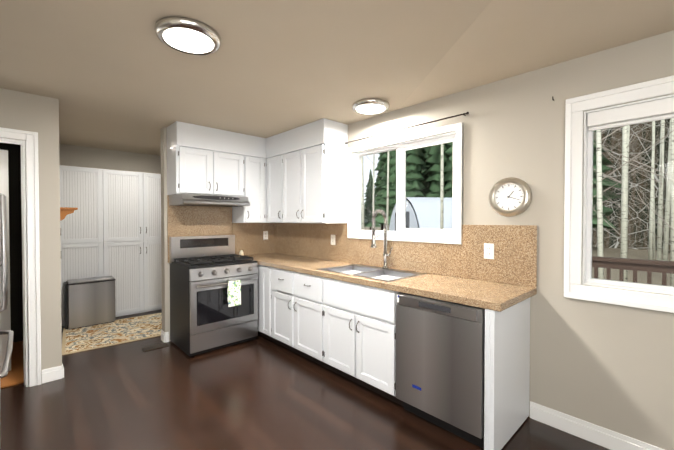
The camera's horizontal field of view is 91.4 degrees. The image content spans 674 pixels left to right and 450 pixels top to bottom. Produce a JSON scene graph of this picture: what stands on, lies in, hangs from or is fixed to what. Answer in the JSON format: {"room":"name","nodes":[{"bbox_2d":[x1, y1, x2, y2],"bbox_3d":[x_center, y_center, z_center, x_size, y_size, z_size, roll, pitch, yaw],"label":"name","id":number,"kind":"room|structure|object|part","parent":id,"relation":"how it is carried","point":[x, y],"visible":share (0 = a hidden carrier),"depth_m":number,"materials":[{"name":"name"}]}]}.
{"room":"kitchen","nodes":[
{"label":"kitchen","id":0,"kind":"room"},
{"bbox_2d":[0,142,22,342],"bbox_3d":[-3.833,0.117,3.486,0.990,2.420,0.050,-1,1,-43],"label":"wall","id":1,"kind":"structure","parent":0,"point":[15,234],"depth_m":3.68,"materials":[{"name":"paint"}]},
{"bbox_2d":[0,88,61,382],"bbox_3d":[-2.843,0.131,2.515,1.110,2.420,0.120,-1,1,-43],"label":"wall","id":2,"kind":"structure","parent":0,"point":[23,111],"depth_m":2.79,"materials":[{"name":"paint"}]},
{"bbox_2d":[0,149,10,372],"bbox_3d":[-3.080,0.330,2.646,0.625,1.994,0.380,-1,1,-43],"label":"refrigerator","id":3,"kind":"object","parent":2,"relation":"in","point":[5,320],"depth_m":2.94,"materials":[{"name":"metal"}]},
{"bbox_2d":[0,127,40,386],"bbox_3d":[-2.855,0.289,2.486,0.900,2.105,0.145,-1,1,-43],"label":"door frame","id":4,"kind":"structure","parent":2,"relation":"attached to","point":[30,260],"depth_m":2.71,"materials":[{"name":"white wood"}]},
{"bbox_2d":[59,144,160,173],"bbox_3d":[-3.446,0.097,4.880,3.460,2.420,0.120,-1,1,-43],"label":"wall","id":5,"kind":"structure","parent":0,"point":[81,156],"depth_m":4.85,"materials":[{"name":"paint"}]},
{"bbox_2d":[160,127,170,340],"bbox_3d":[-1.452,0.106,4.227,1.440,2.420,0.120,-1,1,-43],"label":"wall","id":6,"kind":"structure","parent":0,"point":[165,264],"depth_m":3.71,"materials":[{"name":"paint"}]},
{"bbox_2d":[167,121,242,222],"bbox_3d":[-1.490,-0.559,3.860,0.838,1.072,0.342,-1,1,-43],"label":"upper cabinet","id":7,"kind":"object","parent":6,"relation":"attached to","point":[204,160],"depth_m":3.66,"materials":[{"name":"white paint"}]},
{"bbox_2d":[169,193,249,206],"bbox_3d":[-1.454,-0.277,3.784,0.750,0.112,0.472,-1,1,-43],"label":"under-cabinet range hood","id":8,"kind":"object","parent":7,"relation":"attached to","point":[182,199],"visible":1,"depth_m":3.61,"materials":[{"name":"silver metal"}]},
{"bbox_2d":[231,223,274,254],"bbox_3d":[-1.112,0.184,4.448,0.638,0.426,0.016,-1,1,-43],"label":"backsplash","id":9,"kind":"structure","parent":6,"relation":"attached to","point":[248,236],"depth_m":4.43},
{"bbox_2d":[263,231,267,239],"bbox_3d":[-0.985,0.142,4.548,0.072,0.116,0.008,-1,1,-43],"label":"outlet","id":10,"kind":"object","parent":9,"relation":"attached to","point":[265,234],"visible":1,"depth_m":4.54,"materials":[{"name":"white plastic"}]},
{"bbox_2d":[243,134,266,222],"bbox_3d":[-1.093,-0.564,4.184,0.321,1.072,0.412,-1,1,-43],"label":"upper cabinet","id":11,"kind":"object","parent":6,"relation":"attached to","point":[254,147],"depth_m":4.09,"materials":[{"name":"white paint"}]},
{"bbox_2d":[0,309,609,449],"bbox_3d":[-0.895,1.380,2.171,3.700,0.092,7.590,-1,1,-43],"label":"floor","id":12,"kind":"structure","parent":0,"point":[259,392],"depth_m":2.41,"materials":[{"name":"brown wood"}]},
{"bbox_2d":[0,193,13,445],"bbox_3d":[-1.951,0.472,1.396,0.816,1.770,0.900,-1,1,-43],"label":"fridge","id":13,"kind":"object","parent":12,"relation":"on","point":[4,278],"visible":1,"depth_m":1.61,"materials":[{"name":"silver metal"}]},
{"bbox_2d":[60,165,103,325],"bbox_3d":[-3.532,0.268,4.499,0.510,2.090,0.317,-1,1,-43],"label":"tall cabinet","id":14,"kind":"object","parent":12,"relation":"on","point":[82,188],"depth_m":4.40,"materials":[{"name":"white paint"}]},
{"bbox_2d":[62,313,161,354],"bbox_3d":[-2.398,1.309,4.355,1.900,0.010,1.050,-1,1,-39],"label":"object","id":15,"kind":"structure","parent":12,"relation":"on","point":[121,331],"depth_m":3.97,"materials":[{"name":"beige stone"}]},
{"bbox_2d":[64,276,115,328],"bbox_3d":[-3.262,1.008,4.347,0.524,0.592,0.278,-1,1,-43],"label":"steel trash can","id":16,"kind":"object","parent":15,"relation":"on","point":[89,301],"visible":1,"depth_m":4.24,"materials":[{"name":"grey metal"}]},
{"bbox_2d":[104,169,161,316],"bbox_3d":[-2.988,0.260,5.008,0.980,2.090,0.317,-1,1,-43],"label":"tall cabinet","id":17,"kind":"object","parent":12,"relation":"on","point":[111,226],"depth_m":4.81,"materials":[{"name":"white paint"}]},
{"bbox_2d":[142,342,168,351],"bbox_3d":[-1.970,1.321,3.568,0.240,0.010,0.110,-1,1,-43],"label":"floor vent","id":18,"kind":"object","parent":12,"relation":"in","point":[152,347],"visible":1,"depth_m":3.56,"materials":[{"name":"brown metal"}]},
{"bbox_2d":[169,235,257,356],"bbox_3d":[-1.367,0.729,3.706,0.754,1.190,0.720,-1,1,-43],"label":"gas range","id":19,"kind":"object","parent":12,"relation":"on","point":[213,292],"visible":1,"depth_m":3.50,"materials":[{"name":"silver metal"}]},
{"bbox_3d":[-1.160,0.492,3.481,0.602,0.052,0.035,-1,1,-43],"label":"knob","id":20,"kind":"part","parent":19,"relation":"part of","materials":[{"name":"silver metal"}]},
{"bbox_3d":[-1.148,0.612,3.470,0.670,0.024,0.062,-1,1,-43],"label":"handle","id":21,"kind":"part","parent":19,"relation":"part of","materials":[{"name":"silver metal"}]},
{"bbox_2d":[227,280,240,306],"bbox_3d":[-1.095,0.725,3.495,0.140,0.264,0.040,-1,1,-43],"label":"towel","id":22,"kind":"object","parent":19,"relation":"hanging from","point":[233,287],"depth_m":3.48,"materials":[{"name":"white fabric"}]},
{"bbox_2d":[257,263,258,333],"bbox_3d":[-0.858,0.884,4.195,0.627,0.864,0.747,-1,1,-43],"label":"base cabinet","id":23,"kind":"object","parent":12,"relation":"on","point":[258,263],"depth_m":3.82,"materials":[{"name":"white paint"}]},
{"bbox_2d":[259,263,266,337],"bbox_3d":[-0.566,0.889,3.882,0.627,0.864,0.199,-1,1,-43],"label":"base cabinet","id":24,"kind":"object","parent":12,"relation":"on","point":[262,270],"depth_m":3.71,"materials":[{"name":"white paint"}]},
{"bbox_2d":[267,267,318,363],"bbox_3d":[-0.196,0.895,3.487,0.627,0.864,0.883,-1,1,-43],"label":"base cabinet","id":25,"kind":"object","parent":12,"relation":"on","point":[292,296],"depth_m":3.30,"materials":[{"name":"white paint"}]},
{"bbox_2d":[319,275,438,406],"bbox_3d":[0.380,0.903,2.871,0.627,0.864,0.805,-1,1,-43],"label":"base cabinet","id":26,"kind":"object","parent":12,"relation":"on","point":[323,301],"depth_m":2.63,"materials":[{"name":"white paint"}]},
{"bbox_2d":[236,251,536,310],"bbox_3d":[0.013,0.439,3.251,0.634,0.049,3.306,-1,1,-43],"label":"countertop","id":27,"kind":"structure","parent":26,"relation":"on","point":[470,292],"depth_m":2.33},
{"bbox_2d":[315,263,426,282],"bbox_3d":[0.294,0.513,2.962,0.526,0.195,0.841,-1,1,-43],"label":"sink","id":28,"kind":"object","parent":27,"relation":"in","point":[365,269],"depth_m":3.04,"materials":[{"name":"silver metal"}]},
{"bbox_2d":[367,209,394,266],"bbox_3d":[0.413,0.133,3.035,0.229,0.562,0.110,-1,1,-43],"label":"faucet","id":29,"kind":"object","parent":27,"relation":"on","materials":[{"name":"silver metal"}]},
{"bbox_2d":[396,292,484,448],"bbox_3d":[0.848,0.913,2.335,0.610,0.861,0.610,-1,1,-43],"label":"dishwasher","id":30,"kind":"object","parent":12,"relation":"on","point":[440,347],"visible":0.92,"depth_m":2.09,"materials":[{"name":"silver metal"}]},
{"bbox_2d":[0,0,673,155],"bbox_3d":[-0.895,-1.096,2.135,3.700,0.115,7.590,-1,1,-43],"label":"ceiling","id":31,"kind":"structure","parent":0,"point":[117,75],"depth_m":2.06,"materials":[{"name":"paint"}]},
{"bbox_2d":[154,16,220,54],"bbox_3d":[-0.830,-1.040,1.847,0.340,0.054,0.340,-1,1,-43],"label":"ceiling light","id":32,"kind":"object","parent":31,"relation":"attached to","point":[187,35],"visible":1,"depth_m":1.78,"materials":[{"name":"silver metal"}]},
{"bbox_2d":[352,98,389,114],"bbox_3d":[0.304,-1.056,2.977,0.340,0.054,0.340,-1,1,-43],"label":"ceiling light","id":33,"kind":"object","parent":31,"relation":"attached to","point":[372,106],"visible":1,"depth_m":2.90,"materials":[{"name":"white glass"}]},
{"bbox_2d":[348,30,673,449],"bbox_3d":[0.412,0.119,3.376,0.120,2.420,7.590,-1,1,-43],"label":"wall","id":34,"kind":"structure","parent":0,"point":[608,366],"depth_m":2.17,"materials":[{"name":"paint"}]},
{"bbox_2d":[267,135,274,222],"bbox_3d":[-0.627,-0.563,4.135,0.342,1.072,0.407,-1,1,-43],"label":"upper cabinet","id":35,"kind":"object","parent":34,"relation":"attached to","point":[270,140],"depth_m":4.11,"materials":[{"name":"white paint"}]},
{"bbox_2d":[275,118,347,222],"bbox_3d":[-0.293,-0.558,3.778,0.342,1.072,0.837,-1,1,-43],"label":"upper cabinet","id":36,"kind":"object","parent":34,"relation":"attached to","point":[297,175],"depth_m":3.55,"materials":[{"name":"white paint"}]},
{"bbox_2d":[347,122,462,243],"bbox_3d":[0.604,-0.338,3.141,0.143,0.974,1.289,-1,1,-43],"label":"kitchen window","id":37,"kind":"structure","parent":34,"relation":"in","point":[402,148],"depth_m":3.09,"materials":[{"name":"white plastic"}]},
{"bbox_2d":[275,223,536,286],"bbox_3d":[0.245,0.198,3.452,0.017,0.426,3.287,-1,1,-43],"label":"backsplash","id":38,"kind":"structure","parent":34,"relation":"attached to","point":[515,246],"depth_m":2.74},
{"bbox_2d":[331,235,334,244],"bbox_3d":[-0.046,0.168,3.742,0.008,0.116,0.072,-1,1,-43],"label":"outlet","id":39,"kind":"object","parent":38,"relation":"attached to","point":[332,239],"visible":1,"depth_m":3.74,"materials":[{"name":"white plastic"}]},
{"bbox_2d":[484,243,493,258],"bbox_3d":[1.142,0.197,2.473,0.008,0.116,0.072,-1,1,-43],"label":"outlet","id":40,"kind":"object","parent":38,"relation":"attached to","point":[488,250],"visible":1,"depth_m":2.47,"materials":[{"name":"white plastic"}]},
{"bbox_2d":[344,112,468,143],"bbox_3d":[0.548,-0.877,3.081,0.058,0.021,1.429,-1,1,-43],"label":"curtain rod","id":41,"kind":"object","parent":34,"relation":"attached to","point":[467,113],"visible":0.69,"depth_m":2.92,"materials":[{"name":"grey metal"}]},
{"bbox_2d":[489,177,531,216],"bbox_3d":[1.238,-0.202,2.370,0.034,0.284,0.284,-1,1,-43],"label":"wall clock","id":42,"kind":"object","parent":34,"relation":"attached to","point":[510,196],"visible":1,"depth_m":2.36,"materials":[{"name":"silver metal"}]},
{"bbox_2d":[530,401,664,449],"bbox_3d":[2.100,1.298,1.490,0.014,0.115,2.206,-1,1,-43],"label":"baseboard","id":43,"kind":"structure","parent":34,"relation":"attached to","point":[595,434],"depth_m":2.06,"materials":[{"name":"white wood"}]},
{"bbox_2d":[564,75,673,312],"bbox_3d":[2.028,-0.161,1.617,0.149,1.270,1.500,-1,1,-43],"label":"picture window","id":44,"kind":"structure","parent":34,"relation":"in","point":[587,260],"depth_m":2.06,"materials":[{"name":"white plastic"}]},
{"bbox_2d":[587,97,673,130],"bbox_3d":[2.021,-0.637,1.603,0.047,0.109,1.286,-1,1,-43],"label":"roller blind","id":45,"kind":"object","parent":44,"relation":"attached to","point":[656,110],"visible":0.96,"depth_m":1.91,"materials":[{"name":"white fabric"}]},
{"bbox_3d":[-3.212,0.115,3.635,0.120,2.420,2.020,-1,1,-43],"label":"wall","id":46,"kind":"structure","parent":0,"visible":0},
{"bbox_2d":[60,207,77,220],"bbox_3d":[-2.761,-0.092,3.349,0.147,0.159,0.550,-1,1,-43],"label":"shelf","id":47,"kind":"object","parent":46,"relation":"attached to","point":[64,211],"visible":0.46,"depth_m":3.15,"materials":[{"name":"brown wood"}]},
{"label":"outside","id":48,"kind":"structure","parent":0,"visible":0},
{"bbox_2d":[361,225,669,285],"bbox_3d":[31.584,1.338,48.061,106.410,0.100,150.000,-1,1,-43],"label":"ground","id":49,"kind":"structure","parent":48,"point":[656,279],"depth_m":13.63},
{"bbox_2d":[361,118,673,286],"bbox_3d":[10.910,-9.283,22.068,40.893,21.890,54.629,-1,1,-43],"label":"scenery","id":50,"kind":"object","parent":49,"relation":"on","point":[414,174],"depth_m":21.28,"materials":[{"name":"multicoloured plant"}]}
]}

